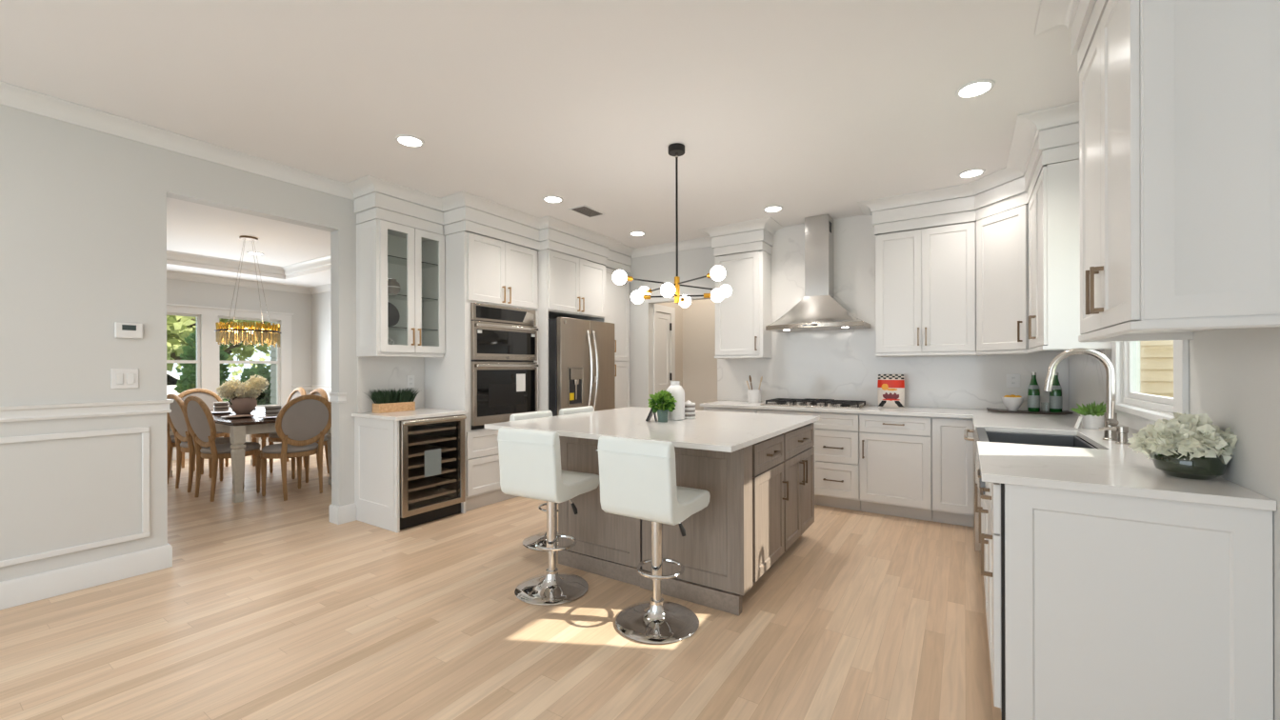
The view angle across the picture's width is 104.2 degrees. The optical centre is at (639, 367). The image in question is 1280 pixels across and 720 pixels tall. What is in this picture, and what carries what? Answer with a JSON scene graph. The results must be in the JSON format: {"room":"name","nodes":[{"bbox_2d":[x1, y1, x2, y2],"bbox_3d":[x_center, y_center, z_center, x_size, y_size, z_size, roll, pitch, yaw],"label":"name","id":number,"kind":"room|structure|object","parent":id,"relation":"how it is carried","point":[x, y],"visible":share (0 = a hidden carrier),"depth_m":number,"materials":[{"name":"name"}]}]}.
{"room":"kitchen","nodes":[
{"label":"kitchen","id":0,"kind":"room"},
{"bbox_2d":[166,278,311,449],"bbox_3d":[-6.628,-0.167,7.131,0.210,2.950,3.680,0,0,33],"label":"wall","id":1,"kind":"structure","parent":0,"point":[178,291],"depth_m":7.82,"materials":[{"name":"paint"}]},
{"bbox_2d":[166,312,200,388],"bbox_3d":[-6.722,-0.067,7.014,0.060,1.430,0.820,0,0,33],"label":"window","id":2,"kind":"structure","parent":1,"relation":"attached to","point":[197,361],"depth_m":7.32,"materials":[{"name":"paint"}]},
{"bbox_2d":[218,316,279,408],"bbox_3d":[-6.168,-0.068,7.864,0.060,1.430,0.830,0,0,33],"label":"window","id":3,"kind":"structure","parent":1,"relation":"attached to","point":[277,362],"depth_m":7.99,"materials":[{"name":"paint"}]},
{"bbox_2d":[166,197,330,287],"bbox_3d":[-4.535,-1.502,5.766,4.914,0.290,3.480,0,0,33],"label":"ceiling","id":4,"kind":"structure","parent":0,"point":[191,228],"depth_m":6.06,"materials":[{"name":"paint"}]},
{"bbox_2d":[214,235,281,347],"bbox_3d":[-4.554,-0.879,5.804,0.668,1.277,0.610,0,0,33],"label":"crystal chandelier","id":5,"kind":"object","parent":4,"relation":"hanging from","point":[238,333],"visible":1,"depth_m":5.63,"materials":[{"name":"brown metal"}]},
{"bbox_2d":[166,250,330,275],"bbox_3d":[-4.532,-1.464,5.765,3.480,0.104,2.120,0,0,33],"label":"trim","id":6,"kind":"structure","parent":4,"relation":"attached to","point":[324,261],"depth_m":7.01,"materials":[{"name":"paint"}]},
{"bbox_2d":[0,103,587,581],"bbox_3d":[-2.804,-0.107,3.795,0.131,2.810,9.700,0,0,33],"label":"wall","id":7,"kind":"structure","parent":0,"point":[83,210],"depth_m":2.98,"materials":[{"name":"paint"}]},
{"bbox_2d":[0,426,149,567],"bbox_3d":[-3.354,0.724,2.815,0.014,0.700,0.855,0,0,33],"label":"trim","id":8,"kind":"structure","parent":7,"relation":"attached to","point":[145,532],"depth_m":3.00,"materials":[{"name":"paint"}]},
{"bbox_2d":[0,542,172,610],"bbox_3d":[-4.223,1.228,1.594,0.150,0.145,4.059,0,0,33],"label":"baseboard","id":9,"kind":"structure","parent":7,"relation":"attached to","point":[26,590],"depth_m":2.92,"materials":[{"name":"paint"}]},
{"bbox_2d":[0,399,174,421],"bbox_3d":[-4.219,0.252,1.595,0.159,0.084,4.068,0,0,33],"label":"trim","id":10,"kind":"structure","parent":7,"relation":"attached to","point":[9,413],"depth_m":2.92,"materials":[{"name":"paint"}]},
{"bbox_2d":[110,368,138,388],"bbox_3d":[-3.183,0.066,3.081,0.012,0.124,0.120,0,0,33],"label":"light switch","id":11,"kind":"object","parent":7,"relation":"attached to","point":[120,378],"visible":1,"depth_m":3.08,"materials":[{"name":"white plastic"}]},
{"bbox_2d":[114,321,142,339],"bbox_3d":[-3.170,-0.231,3.092,0.023,0.096,0.124,0,0,33],"label":"thermostat","id":12,"kind":"object","parent":7,"relation":"attached to","point":[134,330],"visible":1,"depth_m":3.08,"materials":[{"name":"white plastic"}]},
{"bbox_2d":[0,80,354,199],"bbox_3d":[-3.818,-1.465,2.022,0.110,0.087,5.227,0,0,33],"label":"trim","id":13,"kind":"structure","parent":7,"relation":"attached to","point":[11,95],"depth_m":3.17,"materials":[{"name":"paint"}]},
{"bbox_2d":[329,502,356,524],"bbox_3d":[-2.514,1.223,4.217,0.150,0.145,0.146,0,0,33],"label":"baseboard","id":14,"kind":"object","parent":7,"relation":"attached to","point":[338,515],"visible":1,"depth_m":4.17,"materials":[{"name":"paint"}]},
{"bbox_2d":[357,356,424,412],"bbox_3d":[-2.243,0.089,4.524,0.012,0.585,0.630,0,0,33],"label":"backsplash","id":15,"kind":"structure","parent":7,"relation":"attached to","point":[373,372],"depth_m":4.47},
{"bbox_2d":[346,174,445,357],"bbox_3d":[-2.099,-0.805,4.347,0.449,1.417,0.767,0,0,33],"label":"upper cabinet","id":16,"kind":"object","parent":7,"relation":"attached to","point":[411,252],"visible":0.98,"depth_m":4.31,"materials":[{"name":"white wood"}]},
{"bbox_2d":[387,301,399,326],"bbox_3d":[-2.188,-0.467,4.312,0.053,0.219,0.224,0,0,33],"label":"decorative plate","id":17,"kind":"object","parent":16,"relation":"on","point":[393,316],"visible":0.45,"depth_m":4.36,"materials":[{"name":"grey ceramic"}]},
{"bbox_2d":[387,279,400,296],"bbox_3d":[-2.166,-0.703,4.356,0.146,0.140,0.146,0,0,33],"label":"ribbed vase","id":18,"kind":"object","parent":16,"relation":"on","point":[393,287],"visible":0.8,"depth_m":4.32,"materials":[{"name":"white ceramic"}]},
{"bbox_2d":[311,291,331,400],"bbox_3d":[-3.554,-0.175,7.266,4.914,2.950,0.100,0,0,33],"label":"wall","id":19,"kind":"structure","parent":0,"point":[321,310],"depth_m":8.38,"materials":[{"name":"paint"}]},
{"bbox_2d":[166,271,330,294],"bbox_3d":[-4.534,-1.312,5.767,4.914,0.089,3.479,0,0,33],"label":"trim","id":20,"kind":"structure","parent":19,"relation":"attached to","point":[170,274],"depth_m":7.75,"materials":[{"name":"paint"}]},
{"bbox_2d":[0,446,1005,719],"bbox_3d":[-2.741,1.348,3.756,10.500,0.100,9.700,0,0,33],"label":"floor","id":21,"kind":"structure","parent":0,"point":[266,608],"depth_m":2.43,"materials":[{"name":"brown wood"}]},
{"bbox_2d":[166,418,211,483],"bbox_3d":[-5.359,0.788,5.845,0.554,1.033,0.575,0,0,35],"label":"dining chair","id":22,"kind":"object","parent":21,"relation":"on","point":[170,441],"visible":0.13,"depth_m":5.61,"materials":[{"name":"brown wood"}]},
{"bbox_2d":[166,393,230,492],"bbox_3d":[-4.787,0.787,5.473,0.554,1.033,0.575,0,0,31],"label":"dining chair","id":23,"kind":"object","parent":21,"relation":"on","point":[175,417],"visible":0.54,"depth_m":5.29,"materials":[{"name":"brown wood"}]},
{"bbox_2d":[180,437,230,447],"bbox_3d":[-4.762,0.816,5.513,0.480,0.065,0.480,0,0,31],"label":"seat cushion","id":24,"kind":"object","parent":23,"relation":"on","point":[185,443],"depth_m":5.34,"materials":[{"name":"grey fabric"}]},
{"bbox_2d":[178,388,229,471],"bbox_3d":[-5.733,0.789,6.564,0.575,1.033,0.554,0,0,33],"label":"dining chair","id":25,"kind":"object","parent":21,"relation":"on","point":[208,396],"visible":0.3,"depth_m":6.69,"materials":[{"name":"brown wood"}]},
{"bbox_2d":[182,395,261,501],"bbox_3d":[-4.234,0.785,5.094,0.554,1.033,0.575,0,0,29],"label":"dining chair","id":26,"kind":"object","parent":21,"relation":"on","point":[199,419],"visible":0.9,"depth_m":4.92,"materials":[{"name":"brown wood"}]},
{"bbox_2d":[200,441,260,454],"bbox_3d":[-4.210,0.814,5.135,0.480,0.065,0.480,0,0,29],"label":"seat cushion","id":27,"kind":"object","parent":26,"relation":"on","point":[250,447],"depth_m":4.97,"materials":[{"name":"grey fabric"}]},
{"bbox_2d":[169,407,331,502],"bbox_3d":[-4.556,0.916,5.791,2.240,0.771,0.980,0,0,33],"label":"dining table","id":28,"kind":"object","parent":21,"relation":"on","point":[238,428],"visible":0.51,"depth_m":4.94,"materials":[{"name":"beige paint"}]},
{"bbox_2d":[215,374,269,414],"bbox_3d":[-4.598,0.300,5.784,0.347,0.460,0.498,0,0,33],"label":"flower vase","id":29,"kind":"object","parent":28,"relation":"on","point":[242,396],"visible":1,"depth_m":5.71,"materials":[{"name":"ceramic"}]},
{"bbox_2d":[251,387,306,465],"bbox_3d":[-4.869,0.787,6.701,0.554,1.033,0.575,0,0,35],"label":"dining chair","id":30,"kind":"object","parent":21,"relation":"on","point":[298,391],"visible":0.27,"depth_m":6.62,"materials":[{"name":"brown wood"}]},
{"bbox_2d":[260,394,331,500],"bbox_3d":[-3.555,0.783,5.117,0.575,1.033,0.554,0,0,27],"label":"dining chair","id":31,"kind":"object","parent":21,"relation":"on","point":[305,420],"visible":0.99,"depth_m":5.01,"materials":[{"name":"brown wood"}]},
{"bbox_2d":[261,441,318,453],"bbox_3d":[-3.596,0.812,5.139,0.480,0.065,0.480,0,0,27],"label":"seat cushion","id":32,"kind":"object","parent":31,"relation":"on","point":[304,447],"depth_m":4.99,"materials":[{"name":"grey fabric"}]},
{"bbox_2d":[268,388,328,473],"bbox_3d":[-4.328,0.785,6.289,0.554,1.033,0.575,0,0,31],"label":"dining chair","id":33,"kind":"object","parent":21,"relation":"on","point":[273,437],"visible":0.3,"depth_m":6.19,"materials":[{"name":"brown wood"}]},
{"bbox_2d":[291,400,331,482],"bbox_3d":[-3.801,0.784,5.922,0.554,1.033,0.575,0,0,33],"label":"dining chair","id":34,"kind":"object","parent":21,"relation":"on","point":[307,458],"visible":0.12,"depth_m":5.82,"materials":[{"name":"brown wood"}]},
{"bbox_2d":[354,414,465,532],"bbox_3d":[-1.993,0.853,4.348,0.619,0.883,0.653,0,0,33],"label":"base cabinet","id":35,"kind":"object","parent":21,"relation":"on","point":[376,441],"visible":0.5,"depth_m":4.06,"materials":[{"name":"white wood"}]},
{"bbox_2d":[351,407,468,420],"bbox_3d":[-1.985,0.396,4.330,0.654,0.029,0.678,0,0,33],"label":"countertop","id":36,"kind":"structure","parent":35,"relation":"on","point":[421,412],"depth_m":4.16,"materials":[{"name":"white stone"}]},
{"bbox_2d":[363,387,420,413],"bbox_3d":[-2.160,0.277,4.376,0.156,0.210,0.496,0,0,33],"label":"grass planter","id":37,"kind":"object","parent":36,"relation":"on","point":[390,401],"visible":1,"depth_m":4.33,"materials":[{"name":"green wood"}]},
{"bbox_2d":[399,414,466,529],"bbox_3d":[-1.952,0.852,4.327,0.632,0.874,0.594,0,0,33],"label":"wine cooler","id":38,"kind":"object","parent":21,"relation":"on","point":[431,450],"visible":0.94,"depth_m":4.29,"materials":[{"name":"black glass"}]},
{"bbox_2d":[400,502,460,529],"bbox_3d":[-1.827,1.243,4.245,0.170,0.092,0.586,0,0,33],"label":"grille","id":39,"kind":"object","parent":38,"relation":"attached to","point":[421,518],"depth_m":4.20,"materials":[{"name":"black plastic"}]},
{"bbox_2d":[424,191,539,511],"bbox_3d":[-1.544,-0.111,4.913,0.759,2.808,1.050,0,0,33],"label":"tall cabinet","id":40,"kind":"object","parent":21,"relation":"on","point":[479,269],"visible":0.61,"depth_m":4.61,"materials":[{"name":"white wood"}]},
{"bbox_2d":[470,302,538,430],"bbox_3d":[-1.510,-0.014,4.975,0.620,1.156,0.790,0,0,33],"label":"double wall oven","id":41,"kind":"object","parent":40,"relation":"in","point":[503,339],"visible":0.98,"depth_m":4.75,"materials":[{"name":"metal"}]},
{"bbox_2d":[509,410,558,551],"bbox_3d":[-0.669,0.814,3.719,0.448,0.954,0.424,0,0,33],"label":"bar stool","id":42,"kind":"object","parent":21,"relation":"on","point":[529,542],"visible":0.26,"depth_m":3.69,"materials":[{"name":"silver metal"}]},
{"bbox_2d":[497,427,599,605],"bbox_3d":[-0.521,0.814,2.898,0.424,0.954,0.448,0,0,30],"label":"bar stool","id":43,"kind":"object","parent":21,"relation":"on","point":[530,460],"visible":0.99,"depth_m":2.77,"materials":[{"name":"white leather"}]},
{"bbox_2d":[530,215,621,411],"bbox_3d":[-0.930,-0.112,5.736,0.889,2.808,1.265,0,0,33],"label":"tall cabinet","id":44,"kind":"object","parent":21,"relation":"on","point":[570,287],"visible":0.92,"depth_m":5.37,"materials":[{"name":"white wood"}]},
{"bbox_2d":[559,405,594,415],"bbox_3d":[-0.380,0.813,4.163,0.448,0.954,0.424,0,0,33],"label":"bar stool","id":45,"kind":"object","parent":21,"relation":"on","point":[579,410],"visible":0.1,"depth_m":4.22,"materials":[{"name":"white leather"}]},
{"bbox_2d":[548,317,615,416],"bbox_3d":[-0.861,0.370,5.691,0.904,1.785,0.945,0,0,33],"label":"refrigerator","id":46,"kind":"object","parent":21,"relation":"on","point":[581,352],"visible":0.48,"depth_m":5.33,"materials":[{"name":"metal"}]},
{"bbox_2d":[605,242,634,408],"bbox_3d":[-0.521,-0.114,6.411,0.839,2.808,0.577,0,0,33],"label":"pantry cabinet","id":47,"kind":"object","parent":21,"relation":"on","point":[617,296],"visible":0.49,"depth_m":6.30,"materials":[{"name":"white wood"}]},
{"bbox_2d":[596,436,710,644],"bbox_3d":[0.079,0.812,2.519,0.424,0.954,0.448,0,0,33],"label":"bar stool","id":48,"kind":"object","parent":21,"relation":"on","point":[637,477],"visible":1,"depth_m":2.39,"materials":[{"name":"white leather"}]},
{"bbox_2d":[558,422,814,615],"bbox_3d":[0.399,0.847,3.530,1.342,0.882,1.451,0,0,33],"label":"kitchen island","id":49,"kind":"object","parent":21,"relation":"on","point":[761,503],"visible":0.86,"depth_m":2.87,"materials":[{"name":"grey wood"}]},
{"bbox_2d":[484,406,819,452],"bbox_3d":[0.173,0.390,3.599,1.770,0.030,1.750,0,0,33],"label":"island countertop","id":50,"kind":"structure","parent":49,"relation":"on","point":[728,431],"depth_m":3.22,"materials":[{"name":"white stone"}]},
{"bbox_2d":[647,389,677,421],"bbox_3d":[0.151,0.263,3.482,0.200,0.223,0.204,0,0,33],"label":"potted plant","id":51,"kind":"object","parent":50,"relation":"on","point":[664,400],"visible":1,"depth_m":3.44,"materials":[{"name":"green plant"}]},
{"bbox_2d":[666,380,684,419],"bbox_3d":[0.257,0.236,3.628,0.140,0.278,0.140,0,0,33],"label":"vase","id":52,"kind":"object","parent":50,"relation":"on","point":[676,390],"visible":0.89,"depth_m":3.57,"materials":[{"name":"ceramic"}]},
{"bbox_2d":[684,400,695,419],"bbox_3d":[0.360,0.307,3.704,0.104,0.136,0.104,0,0,33],"label":"jar","id":53,"kind":"object","parent":50,"relation":"on","point":[690,408],"visible":0.78,"depth_m":3.66,"materials":[{"name":"white ceramic"}]},
{"bbox_2d":[703,406,757,413],"bbox_3d":[1.067,0.845,5.319,0.580,0.883,0.681,0,0,33],"label":"base cabinet","id":54,"kind":"object","parent":21,"relation":"on","point":[753,410],"visible":0.06,"depth_m":5.06,"materials":[{"name":"white wood"}]},
{"bbox_2d":[700,400,1276,511],"bbox_3d":[1.385,0.387,3.583,3.050,0.029,3.244,0,0,33],"label":"countertop","id":55,"kind":"structure","parent":54,"relation":"on","point":[1111,468],"depth_m":1.94,"materials":[{"name":"white stone"}]},
{"bbox_2d":[760,398,868,409],"bbox_3d":[1.716,0.344,4.915,0.910,0.054,0.510,0,0,33],"label":"gas cooktop","id":56,"kind":"object","parent":55,"relation":"in","point":[782,402],"visible":1,"depth_m":4.82,"materials":[{"name":"metal"}]},
{"bbox_2d":[877,374,904,408],"bbox_3d":[2.334,0.214,4.637,0.228,0.310,0.093,0,0,33],"label":"cookbook","id":57,"kind":"object","parent":55,"relation":"on","point":[890,388],"visible":1,"depth_m":4.61,"materials":[{"name":"red paper"}]},
{"bbox_2d":[986,407,1072,414],"bbox_3d":[3.177,0.355,4.090,0.540,0.022,0.220,0,0,33],"label":"serving tray","id":58,"kind":"object","parent":55,"relation":"on","point":[988,409],"visible":0.88,"depth_m":4.04,"materials":[{"name":"brown wood"}]},
{"bbox_2d":[1000,396,1024,411],"bbox_3d":[3.097,0.298,4.141,0.160,0.115,0.160,0,0,33],"label":"ceramic bowl","id":59,"kind":"object","parent":58,"relation":"on","point":[1013,404],"visible":0.9,"depth_m":4.10,"materials":[{"name":"white ceramic"}]},
{"bbox_2d":[1027,372,1039,411],"bbox_3d":[3.231,0.196,4.090,0.082,0.318,0.082,0,0,33],"label":"glass bottle","id":60,"kind":"object","parent":58,"relation":"on","point":[1033,391],"visible":1,"depth_m":4.07,"materials":[{"name":"green glass"}]},
{"bbox_2d":[1049,372,1062,412],"bbox_3d":[3.334,0.195,3.998,0.082,0.318,0.082,0,0,33],"label":"glass bottle","id":61,"kind":"object","parent":58,"relation":"on","point":[1055,395],"visible":0.83,"depth_m":3.97,"materials":[{"name":"green glass"}]},
{"bbox_2d":[973,427,1095,494],"bbox_3d":[2.132,0.507,2.727,0.502,0.264,0.776,0,0,33],"label":"sink","id":62,"kind":"object","parent":55,"relation":"in","point":[980,433],"visible":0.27,"depth_m":2.97,"materials":[{"name":"metal"}]},
{"bbox_2d":[1042,347,1119,440],"bbox_3d":[2.296,0.132,2.600,0.300,0.474,0.096,0,0,33],"label":"kitchen faucet","id":63,"kind":"object","parent":55,"relation":"on","point":[1110,416],"visible":0.99,"depth_m":2.55,"materials":[{"name":"silver metal"}]},
{"bbox_2d":[1070,400,1105,429],"bbox_3d":[2.758,0.285,3.043,0.204,0.166,0.187,0,0,33],"label":"succulent pot","id":64,"kind":"object","parent":55,"relation":"on","point":[1092,415],"visible":0.91,"depth_m":3.00,"materials":[{"name":"white ceramic"}]},
{"bbox_2d":[1098,425,1129,444],"bbox_3d":[2.313,0.327,2.433,0.112,0.085,0.052,0,0,33],"label":"soap dispenser","id":65,"kind":"object","parent":55,"relation":"on","point":[1122,431],"visible":0.97,"depth_m":2.41,"materials":[{"name":"silver metal"}]},
{"bbox_2d":[1126,412,1237,479],"bbox_3d":[1.875,0.261,1.707,0.253,0.219,0.242,0,0,-1],"label":"flower bowl","id":66,"kind":"object","parent":55,"relation":"on","point":[1185,446],"visible":0.99,"depth_m":1.66,"materials":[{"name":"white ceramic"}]},
{"bbox_2d":[757,409,860,511],"bbox_3d":[1.703,0.843,4.905,0.934,0.883,0.681,0,0,33],"label":"base cabinet","id":67,"kind":"object","parent":21,"relation":"on","point":[836,434],"visible":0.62,"depth_m":4.51,"materials":[{"name":"white wood"}]},
{"bbox_2d":[859,413,932,520],"bbox_3d":[2.328,0.841,4.498,0.552,0.883,0.681,0,0,33],"label":"base cabinet","id":68,"kind":"object","parent":21,"relation":"on","point":[895,450],"visible":0.97,"depth_m":4.25,"materials":[{"name":"white wood"}]},
{"bbox_2d":[931,417,973,527],"bbox_3d":[2.964,0.839,4.105,0.940,0.883,0.646,0,0,33],"label":"base cabinet","id":69,"kind":"object","parent":21,"relation":"on","point":[951,454],"visible":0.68,"depth_m":4.03,"materials":[{"name":"white wood"}]},
{"bbox_2d":[975,482,985,596],"bbox_3d":[2.213,0.963,2.681,0.679,0.639,0.806,0,0,33],"label":"base cabinet","id":70,"kind":"object","parent":21,"relation":"on","point":[983,523],"visible":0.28,"depth_m":2.82,"materials":[{"name":"white wood"}]},
{"bbox_2d":[963,423,1097,552],"bbox_3d":[2.553,0.845,3.302,0.679,0.868,0.598,0,0,33],"label":"base cabinet","id":71,"kind":"object","parent":21,"relation":"on","point":[977,546],"visible":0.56,"depth_m":3.21,"materials":[{"name":"wood"}]},
{"bbox_2d":[977,469,1273,719],"bbox_3d":[1.748,0.843,1.966,0.679,0.883,0.896,0,0,33],"label":"base cabinet","id":72,"kind":"object","parent":21,"relation":"on","point":[1099,606],"visible":0.74,"depth_m":1.58,"materials":[{"name":"white wood"}]},
{"bbox_2d":[0,0,1079,248],"bbox_3d":[-0.579,-1.578,2.343,5.320,0.120,9.700,0,0,33],"label":"ceiling","id":73,"kind":"structure","parent":0,"point":[805,108],"depth_m":2.68,"materials":[{"name":"paint"}]},
{"bbox_2d":[394,134,424,147],"bbox_3d":[-1.534,-1.512,3.323,0.184,0.008,0.184,0,0,33],"label":"recessed light","id":74,"kind":"object","parent":73,"relation":"in","point":[408,140],"visible":1,"depth_m":3.31,"materials":[{"name":"paint"}]},
{"bbox_2d":[568,204,605,218],"bbox_3d":[-0.511,-1.514,4.829,0.200,0.008,0.320,0,0,33],"label":"ceiling vent","id":75,"kind":"object","parent":73,"relation":"in","point":[584,210],"visible":1,"depth_m":4.82,"materials":[{"name":"metal"}]},
{"bbox_2d":[612,142,731,307],"bbox_3d":[0.253,-0.983,3.425,0.705,1.074,0.822,0,0,13],"label":"sputnik chandelier","id":76,"kind":"object","parent":73,"relation":"hanging from","point":[717,272],"visible":1,"depth_m":3.41,"materials":[{"name":"white glass"}]},
{"bbox_2d":[957,168,985,178],"bbox_3d":[2.595,-1.523,3.904,0.184,0.008,0.184,0,0,33],"label":"recessed light","id":77,"kind":"object","parent":73,"relation":"in","point":[972,172],"visible":1,"depth_m":3.89,"materials":[{"name":"paint"}]},
{"bbox_2d":[955,79,995,98],"bbox_3d":[1.827,-1.521,2.721,0.184,0.008,0.184,0,0,33],"label":"recessed light","id":78,"kind":"object","parent":73,"relation":"in","point":[976,88],"visible":1,"depth_m":2.71,"materials":[{"name":"paint"}]},
{"bbox_2d":[656,299,718,410],"bbox_3d":[0.896,-0.117,6.576,1.275,2.810,1.000,0,0,33],"label":"wall","id":79,"kind":"structure","parent":0,"point":[695,362],"depth_m":6.98,"materials":[{"name":"paint"}]},
{"bbox_2d":[656,312,671,392],"bbox_3d":[0.300,0.277,6.670,0.073,2.015,0.385,0,0,33],"label":"door","id":80,"kind":"structure","parent":79,"relation":"in","point":[663,320],"depth_m":6.68,"materials":[{"name":"paint"}]},
{"bbox_2d":[653,303,675,404],"bbox_3d":[0.330,0.229,6.677,0.015,2.120,0.550,0,0,33],"label":"trim","id":81,"kind":"structure","parent":79,"relation":"attached to","point":[656,308],"depth_m":6.72,"materials":[{"name":"paint"}]},
{"bbox_2d":[587,246,977,409],"bbox_3d":[1.520,-0.119,5.501,5.255,2.810,0.120,0,0,33],"label":"wall","id":82,"kind":"structure","parent":0,"point":[693,263],"depth_m":6.36,"materials":[{"name":"paint"}]},
{"bbox_2d":[631,236,711,258],"bbox_3d":[0.396,-1.477,6.094,1.300,0.087,0.110,0,0,33],"label":"trim","id":83,"kind":"structure","parent":82,"relation":"attached to","point":[703,242],"depth_m":6.11,"materials":[{"name":"paint"}]},
{"bbox_2d":[698,217,783,359],"bbox_3d":[1.095,-0.814,5.432,0.815,1.417,0.431,0,0,33],"label":"upper cabinet","id":84,"kind":"object","parent":82,"relation":"attached to","point":[742,317],"visible":1,"depth_m":5.34,"materials":[{"name":"white wood"}]},
{"bbox_2d":[765,214,870,332],"bbox_3d":[1.754,-0.951,4.962,0.921,1.137,0.500,0,0,33],"label":"range hood","id":85,"kind":"object","parent":82,"relation":"attached to","point":[819,310],"visible":1,"depth_m":4.95,"materials":[{"name":"metal"}]},
{"bbox_2d":[717,203,1068,410],"bbox_3d":[2.217,-0.578,4.968,3.137,1.894,0.012,0,0,33],"label":"backsplash","id":86,"kind":"structure","parent":82,"relation":"attached to","point":[838,364],"depth_m":5.01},
{"bbox_2d":[1006,374,1019,387],"bbox_3d":[3.221,0.109,4.301,0.094,0.116,0.009,0,0,33],"label":"power outlet","id":87,"kind":"object","parent":86,"relation":"attached to","point":[1012,380],"visible":1,"depth_m":4.30,"materials":[{"name":"white plastic"}]},
{"bbox_2d":[857,183,976,357],"bbox_3d":[2.499,-0.817,4.517,0.918,1.417,0.431,0,0,33],"label":"upper cabinet","id":88,"kind":"object","parent":82,"relation":"attached to","point":[925,278],"visible":1,"depth_m":4.39,"materials":[{"name":"white wood"}]},
{"bbox_2d":[967,166,1067,355],"bbox_3d":[3.053,-0.819,4.011,0.690,1.417,0.675,0,0,33],"label":"upper cabinet","id":89,"kind":"object","parent":82,"relation":"attached to","point":[1001,239],"visible":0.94,"depth_m":3.96,"materials":[{"name":"white wood"}]},
{"bbox_2d":[1117,326,1279,719],"bbox_3d":[1.272,-0.118,0.543,0.080,2.810,8.700,0,0,33],"label":"wall","id":90,"kind":"structure","parent":0,"point":[1234,373],"depth_m":1.53,"materials":[{"name":"paint"}]},
{"bbox_2d":[1006,101,1111,353],"bbox_3d":[2.736,-0.818,3.301,0.446,1.417,0.990,0,0,33],"label":"upper cabinet","id":91,"kind":"object","parent":90,"relation":"attached to","point":[1050,135],"visible":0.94,"depth_m":3.02,"materials":[{"name":"white wood"}]},
{"bbox_2d":[1068,349,1111,416],"bbox_3d":[3.134,0.074,3.486,0.012,0.585,1.472,0,0,33],"label":"backsplash","id":92,"kind":"structure","parent":90,"relation":"attached to","point":[1087,374],"depth_m":3.51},
{"bbox_2d":[1122,340,1173,413],"bbox_3d":[2.467,-0.312,2.379,0.060,1.010,0.920,0,0,33],"label":"window","id":93,"kind":"structure","parent":90,"relation":"in","point":[1131,395],"depth_m":2.71,"materials":[{"name":"paint"}]},
{"bbox_2d":[1111,340,1189,430],"bbox_3d":[2.413,-0.309,2.402,0.055,1.235,1.120,0,0,33],"label":"trim","id":94,"kind":"structure","parent":90,"relation":"attached to","point":[1136,418],"depth_m":2.06,"materials":[{"name":"paint"}]},
{"bbox_2d":[1034,0,1279,342],"bbox_3d":[1.710,-0.815,1.714,0.459,1.417,1.050,0,0,33],"label":"upper cabinet","id":95,"kind":"object","parent":90,"relation":"attached to","point":[1179,100],"visible":1,"depth_m":1.39,"materials":[{"name":"white wood"}]},
{"label":"outside","id":96,"kind":"structure","parent":0,"visible":0},
{"bbox_3d":[-9.837,1.642,12.375,90.000,0.050,70.000,0,0,33],"label":"floor","id":97,"kind":"structure","parent":96,"visible":0},
{"bbox_2d":[173,328,231,401],"bbox_3d":[-9.576,0.455,10.941,0.992,2.966,0.963,0,0,-23],"label":"shrub","id":98,"kind":"object","parent":97,"relation":"on","point":[184,384],"visible":0.2,"depth_m":10.72,"materials":[{"name":"green plant"}]},
{"bbox_2d":[166,315,270,371],"bbox_3d":[-11.491,-0.697,12.537,2.997,4.678,4.218,0,0,21],"label":"tree","id":99,"kind":"object","parent":97,"relation":"on","point":[178,328],"visible":0.12,"depth_m":12.26,"materials":[{"name":"green plant"}]},
{"bbox_2d":[176,340,270,380],"bbox_3d":[-24.602,-2.380,26.816,9.308,8.099,10.255,0,0,-8],"label":"tree","id":100,"kind":"object","parent":97,"relation":"on","point":[234,372],"visible":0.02,"depth_m":27.57,"materials":[{"name":"green plant"}]},
{"bbox_2d":[238,363,271,405],"bbox_3d":[-8.636,0.866,11.299,0.979,2.084,0.959,0,0,-24],"label":"shrub","id":101,"kind":"object","parent":97,"relation":"on","point":[261,370],"visible":0.13,"depth_m":11.18,"materials":[{"name":"green plant"}]},
{"bbox_2d":[269,321,276,404],"bbox_3d":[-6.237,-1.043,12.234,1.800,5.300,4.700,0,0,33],"label":"house","id":102,"kind":"structure","parent":97,"relation":"on","point":[272,350],"depth_m":10.72,"materials":[{"name":"grey"}]},
{"bbox_2d":[1140,340,1173,398],"bbox_3d":[10.108,-0.888,8.930,5.400,4.900,6.600,0,0,33],"label":"house","id":103,"kind":"structure","parent":97,"relation":"on","point":[1156,357],"depth_m":7.11,"materials":[{"name":"beige"}]},
{"bbox_3d":[-14.446,1.620,15.376,7.000,0.020,70.000,0,0,33],"label":"driveway","id":104,"kind":"object","parent":97,"relation":"on","visible":0},
{"bbox_2d":[166,370,221,398],"bbox_3d":[-15.244,0.837,14.705,1.724,1.550,4.293,0,0,33],"label":"parked car","id":105,"kind":"object","parent":104,"relation":"on","point":[171,378],"visible":0.02,"depth_m":14.96,"materials":[{"name":"paint"}]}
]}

